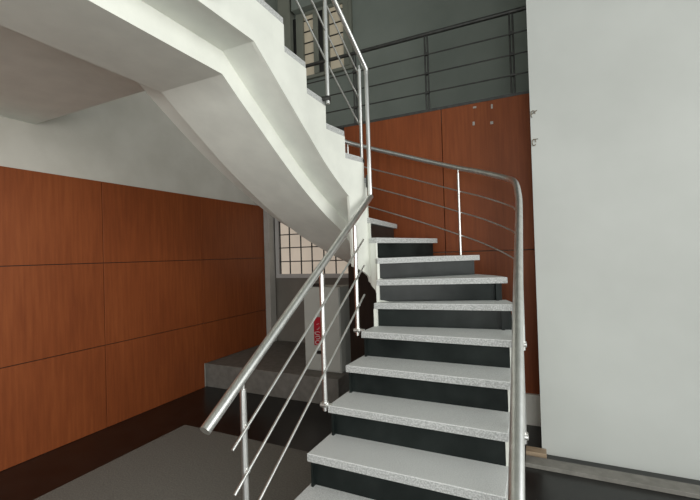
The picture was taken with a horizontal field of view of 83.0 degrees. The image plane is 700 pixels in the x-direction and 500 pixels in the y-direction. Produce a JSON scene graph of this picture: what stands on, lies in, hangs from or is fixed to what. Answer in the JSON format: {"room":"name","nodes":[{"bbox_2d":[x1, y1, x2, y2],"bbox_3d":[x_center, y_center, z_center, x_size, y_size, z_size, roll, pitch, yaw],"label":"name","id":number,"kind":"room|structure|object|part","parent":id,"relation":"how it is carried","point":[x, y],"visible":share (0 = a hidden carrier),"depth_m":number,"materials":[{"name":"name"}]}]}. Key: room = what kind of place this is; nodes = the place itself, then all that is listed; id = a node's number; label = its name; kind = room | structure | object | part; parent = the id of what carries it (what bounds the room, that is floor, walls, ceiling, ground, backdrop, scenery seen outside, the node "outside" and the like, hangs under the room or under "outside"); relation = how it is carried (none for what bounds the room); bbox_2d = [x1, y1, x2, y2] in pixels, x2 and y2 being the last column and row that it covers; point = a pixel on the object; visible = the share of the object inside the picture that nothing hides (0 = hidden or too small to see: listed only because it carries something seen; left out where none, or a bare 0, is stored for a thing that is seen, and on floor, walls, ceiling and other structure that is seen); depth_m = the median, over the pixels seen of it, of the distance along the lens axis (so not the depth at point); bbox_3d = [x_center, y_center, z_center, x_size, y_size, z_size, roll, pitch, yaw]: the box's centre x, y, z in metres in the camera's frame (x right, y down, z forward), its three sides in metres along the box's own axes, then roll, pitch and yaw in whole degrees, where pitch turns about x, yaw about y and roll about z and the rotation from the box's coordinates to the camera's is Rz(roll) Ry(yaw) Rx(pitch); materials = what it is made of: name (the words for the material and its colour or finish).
{"room":"stairwell","nodes":[
{"label":"stairwell","id":0,"kind":"room"},
{"bbox_2d":[0,25,144,123],"bbox_3d":[-2.857,-1.169,1.032,1.471,0.230,4.240,-2,-1,26],"label":"ceiling","id":1,"kind":"structure","parent":0,"point":[40,82],"depth_m":2.53,"materials":[{"name":"white paint"}]},
{"bbox_2d":[0,0,264,385],"bbox_3d":[-2.888,-1.281,2.910,0.200,5.900,7.600,-2,-1,26],"label":"wall","id":2,"kind":"structure","parent":0,"point":[129,140],"depth_m":3.93,"materials":[{"name":"beige paint"}]},
{"bbox_2d":[0,166,266,470],"bbox_3d":[-2.821,0.510,2.655,0.023,2.304,7.190,-2,-1,26],"label":"wood panelling","id":3,"kind":"object","parent":2,"relation":"attached to","point":[115,299],"visible":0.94,"depth_m":3.74,"materials":[{"name":"brown wood"}]},
{"bbox_3d":[-2.592,-0.261,3.181,0.016,0.764,1.194,-2,-1,26],"label":"panel","id":4,"kind":"part","parent":3,"relation":"part of","materials":[{"name":"red wood"}]},
{"bbox_3d":[-2.569,0.508,3.172,0.016,0.764,1.194,-2,-1,26],"label":"panel","id":5,"kind":"part","parent":3,"relation":"part of","materials":[{"name":"red wood"}]},
{"bbox_3d":[-2.546,1.278,3.163,0.016,0.764,1.194,-2,-1,26],"label":"panel","id":6,"kind":"part","parent":3,"relation":"part of","materials":[{"name":"red wood"}]},
{"bbox_3d":[-2.074,-0.264,4.263,0.016,0.764,1.194,-2,-1,26],"label":"panel","id":7,"kind":"part","parent":3,"relation":"part of","materials":[{"name":"red wood"}]},
{"bbox_3d":[-2.050,0.506,4.254,0.016,0.764,1.194,-2,-1,26],"label":"panel","id":8,"kind":"part","parent":3,"relation":"part of","materials":[{"name":"red wood"}]},
{"bbox_3d":[-2.027,1.275,4.245,0.016,0.764,1.194,-2,-1,26],"label":"panel","id":9,"kind":"part","parent":3,"relation":"part of","materials":[{"name":"red wood"}]},
{"bbox_3d":[-1.551,-0.266,5.352,0.016,0.764,1.209,-2,-1,26],"label":"panel","id":10,"kind":"part","parent":3,"relation":"part of","materials":[{"name":"red wood"}]},
{"bbox_3d":[-1.528,0.503,5.343,0.016,0.764,1.209,-2,-1,26],"label":"panel","id":11,"kind":"part","parent":3,"relation":"part of","materials":[{"name":"red wood"}]},
{"bbox_3d":[-1.509,1.131,5.335,0.016,0.481,1.209,-2,-1,26],"label":"panel","id":12,"kind":"part","parent":3,"relation":"part of","materials":[{"name":"red wood"}]},
{"bbox_2d":[263,210,276,341],"bbox_3d":[-1.210,0.165,5.946,0.102,2.418,0.140,-2,-1,26],"label":"trim","id":13,"kind":"structure","parent":2,"relation":"attached to","point":[269,246],"depth_m":5.89,"materials":[{"name":"grey paint"}]},
{"bbox_2d":[0,386,699,499],"bbox_3d":[0.780,1.605,1.602,7.756,0.120,6.800,-2,-1,26],"label":"floor","id":14,"kind":"structure","parent":0,"point":[35,477],"depth_m":3.30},
{"bbox_2d":[34,425,310,499],"bbox_3d":[-1.215,1.606,2.270,1.810,0.012,2.280,-2,-1,26],"label":"floor mat","id":15,"kind":"object","parent":14,"relation":"on","point":[184,463],"visible":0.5,"depth_m":2.84,"materials":[{"name":"grey carpet"}]},
{"bbox_2d":[0,0,512,499],"bbox_3d":[-0.804,0.111,1.110,2.089,2.950,6.150,-2,-1,26],"label":"staircase","id":16,"kind":"structure","parent":14,"relation":"on","point":[424,414],"depth_m":2.30,"materials":[{"name":"concrete"}]},
{"bbox_2d":[200,0,372,499],"bbox_3d":[-0.960,-0.413,0.849,0.212,3.739,5.146,-2,-1,26],"label":"stair railing","id":17,"kind":"object","parent":16,"relation":"attached to","point":[238,384],"visible":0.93,"depth_m":2.31,"materials":[{"name":"silver metal"}]},
{"bbox_3d":[-0.445,1.023,1.686,0.029,0.858,0.029,-2,-1,26],"label":"post","id":18,"kind":"part","parent":17,"relation":"part of","materials":[{"name":"silver metal"}]},
{"bbox_3d":[-0.195,0.136,2.275,0.045,1.132,1.737,-2,-1,26],"label":"handrail","id":19,"kind":"part","parent":17,"relation":"part of","materials":[{"name":"silver metal"}]},
{"bbox_3d":[-0.156,0.543,2.325,0.029,0.796,0.029,-2,-1,26],"label":"post","id":20,"kind":"part","parent":17,"relation":"part of","materials":[{"name":"silver metal"}]},
{"bbox_3d":[-0.162,-1.403,2.712,0.027,0.805,0.027,-2,-1,26],"label":"post","id":21,"kind":"part","parent":17,"relation":"part of","materials":[{"name":"silver metal"}]},
{"bbox_3d":[-1.049,-1.836,0.888,0.101,0.888,5.147,-2,-1,26],"label":"handrail","id":22,"kind":"part","parent":17,"relation":"part of","materials":[{"name":"silver metal"}]},
{"bbox_3d":[0.044,0.214,2.766,0.029,0.761,0.029,-2,-1,26],"label":"post","id":23,"kind":"part","parent":17,"relation":"part of","materials":[{"name":"silver metal"}]},
{"bbox_3d":[0.085,-1.052,3.143,0.027,0.770,0.027,-2,-1,26],"label":"post","id":24,"kind":"part","parent":17,"relation":"part of","materials":[{"name":"silver metal"}]},
{"bbox_3d":[0.143,-0.904,3.101,0.033,1.002,0.126,-2,-1,1],"label":"upright rail","id":25,"kind":"part","parent":17,"relation":"part of","materials":[{"name":"silver metal"}]},
{"bbox_2d":[345,139,528,499],"bbox_3d":[-0.038,-0.427,2.607,2.189,3.754,2.749,-2,-1,26],"label":"stair railing","id":26,"kind":"object","parent":16,"relation":"attached to","point":[518,434],"visible":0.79,"depth_m":1.79,"materials":[{"name":"silver metal"}]},
{"bbox_3d":[0.965,-0.316,3.488,0.022,0.722,0.022,-2,-1,26],"label":"post","id":27,"kind":"part","parent":26,"relation":"part of","materials":[{"name":"silver metal"}]},
{"bbox_3d":[1.003,0.264,2.320,0.029,0.643,0.029,-2,-1,26],"label":"post","id":28,"kind":"part","parent":26,"relation":"part of","materials":[{"name":"silver metal"}]},
{"bbox_3d":[0.824,0.567,1.903,0.029,0.719,0.029,-2,-1,26],"label":"post","id":29,"kind":"part","parent":26,"relation":"part of","materials":[{"name":"silver metal"}]},
{"bbox_2d":[205,340,348,403],"bbox_3d":[-0.643,1.488,5.040,1.825,0.280,1.370,-2,-1,26],"label":"platform","id":30,"kind":"object","parent":14,"relation":"on","point":[221,373],"visible":0.48,"depth_m":4.50,"materials":[{"name":"grey stone"}]},
{"bbox_2d":[304,283,350,372],"bbox_3d":[-0.250,0.846,4.448,0.445,0.964,0.315,-2,-1,26],"label":"base cabinet","id":31,"kind":"object","parent":30,"relation":"on","point":[342,357],"visible":0.74,"depth_m":4.33,"materials":[{"name":"grey metal"}]},
{"bbox_3d":[-0.402,0.863,4.378,0.223,0.900,0.017,-2,-1,26],"label":"door","id":32,"kind":"part","parent":31,"relation":"part of","materials":[{"name":"grey paint"}]},
{"bbox_3d":[-0.353,0.891,4.341,0.096,0.310,0.005,-2,-1,26],"label":"sign plate","id":33,"kind":"part","parent":31,"relation":"part of","materials":[{"name":"red paint"}]},
{"bbox_3d":[-0.196,0.856,4.279,0.194,0.900,0.017,-2,-1,26],"label":"door","id":34,"kind":"part","parent":31,"relation":"part of","materials":[{"name":"grey paint"}]},
{"bbox_2d":[526,446,546,458],"bbox_3d":[1.395,1.520,2.965,0.140,0.044,0.090,-2,-1,26],"label":"floor strip","id":35,"kind":"object","parent":14,"relation":"on","point":[531,451],"visible":0.82,"depth_m":2.94,"materials":[{"name":"beige wood"}]},
{"bbox_2d":[265,0,528,342],"bbox_3d":[1.751,-1.398,4.775,6.556,5.900,0.225,-2,-1,26],"label":"wall","id":36,"kind":"structure","parent":0,"point":[375,22],"depth_m":5.09,"materials":[{"name":"grey paint"}]},
{"bbox_2d":[275,219,347,277],"bbox_3d":[-0.538,-0.137,5.721,1.290,1.080,0.049,-2,-1,26],"label":"window","id":37,"kind":"structure","parent":36,"relation":"in","point":[296,256],"depth_m":5.83,"materials":[{"name":"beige glass"}]},
{"bbox_2d":[277,0,353,80],"bbox_3d":[-0.513,-2.965,5.671,1.170,2.590,0.159,-2,-1,26],"label":"window","id":38,"kind":"structure","parent":36,"relation":"in","point":[298,38],"depth_m":5.68,"materials":[{"name":"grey glass"}]},
{"bbox_3d":[-0.367,-2.989,5.677,0.810,0.890,0.018,-2,-1,26],"label":"pane","id":39,"kind":"part","parent":38,"relation":"part of","materials":[{"name":"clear glass"}]},
{"bbox_2d":[336,90,528,130],"bbox_3d":[0.175,-1.272,4.801,3.685,0.184,1.082,-2,-1,26],"label":"floor","id":40,"kind":"structure","parent":0,"point":[527,91],"depth_m":3.87,"materials":[{"name":"grey metal"}]},
{"bbox_2d":[306,5,528,122],"bbox_3d":[-0.022,-1.780,4.414,3.665,0.859,0.047,-2,-1,26],"label":"balcony railing","id":41,"kind":"object","parent":40,"relation":"on","point":[523,8],"visible":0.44,"depth_m":4.01,"materials":[{"name":"grey metal"}]},
{"bbox_3d":[0.055,-1.763,4.372,0.045,0.819,0.034,-2,-1,26],"label":"post","id":42,"kind":"part","parent":41,"relation":"part of","materials":[{"name":"grey metal"}]},
{"bbox_3d":[-0.033,-2.177,4.422,3.665,0.065,0.040,-2,-1,26],"label":"handrail","id":43,"kind":"part","parent":41,"relation":"part of","materials":[{"name":"grey metal"}]},
{"bbox_3d":[0.781,-1.789,4.024,0.045,0.819,0.034,-2,-1,26],"label":"post","id":44,"kind":"part","parent":41,"relation":"part of","materials":[{"name":"grey metal"}]},
{"bbox_3d":[1.504,-1.814,3.677,0.045,0.819,0.034,-2,-1,26],"label":"post","id":45,"kind":"part","parent":41,"relation":"part of","materials":[{"name":"grey metal"}]},
{"bbox_2d":[433,143,534,252],"bbox_3d":[1.054,0.184,4.400,1.850,2.770,1.050,-2,-1,26],"label":"wall","id":46,"kind":"structure","parent":0,"point":[442,143],"depth_m":3.74,"materials":[{"name":"beige paint"}]},
{"bbox_2d":[344,93,539,393],"bbox_3d":[0.815,0.101,3.909,1.841,2.931,0.038,-2,-1,26],"label":"wood panelling","id":47,"kind":"object","parent":46,"relation":"attached to","point":[503,146],"visible":0.39,"depth_m":3.77,"materials":[{"name":"brown wood"}]},
{"bbox_3d":[0.165,0.821,4.222,0.353,1.538,0.038,-2,-1,26],"label":"panel","id":48,"kind":"part","parent":47,"relation":"part of","materials":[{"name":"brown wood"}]},
{"bbox_3d":[0.437,-0.658,4.089,1.053,1.386,0.038,-2,-1,26],"label":"panel","id":49,"kind":"part","parent":47,"relation":"part of","materials":[{"name":"red wood"}]},
{"bbox_3d":[0.643,0.804,3.993,0.693,1.538,0.038,-2,-1,26],"label":"panel","id":50,"kind":"part","parent":47,"relation":"part of","materials":[{"name":"red wood"}]},
{"bbox_3d":[1.269,-0.688,3.689,0.781,1.386,0.038,-2,-1,26],"label":"panel","id":51,"kind":"part","parent":47,"relation":"part of","materials":[{"name":"red wood"}]},
{"bbox_3d":[1.313,0.780,3.672,0.781,1.538,0.038,-2,-1,26],"label":"panel","id":52,"kind":"part","parent":47,"relation":"part of","materials":[{"name":"red wood"}]},
{"bbox_2d":[525,393,540,426],"bbox_3d":[1.560,1.409,3.516,0.248,0.270,0.028,-2,-1,26],"label":"baseboard","id":53,"kind":"structure","parent":46,"relation":"attached to","point":[533,408],"depth_m":3.48,"materials":[{"name":"white paint"}]},
{"bbox_2d":[526,0,699,479],"bbox_3d":[3.017,-1.455,3.155,2.870,5.900,1.649,-2,-1,26],"label":"wall","id":54,"kind":"structure","parent":0,"point":[614,85],"depth_m":2.79,"materials":[{"name":"paint"}]},
{"bbox_2d":[525,455,699,498],"bbox_3d":[2.572,1.483,2.251,2.880,0.030,0.120,-2,-1,26],"label":"trim","id":55,"kind":"structure","parent":54,"relation":"attached to","point":[617,477],"depth_m":2.62,"materials":[{"name":"grey stone"}]}
]}

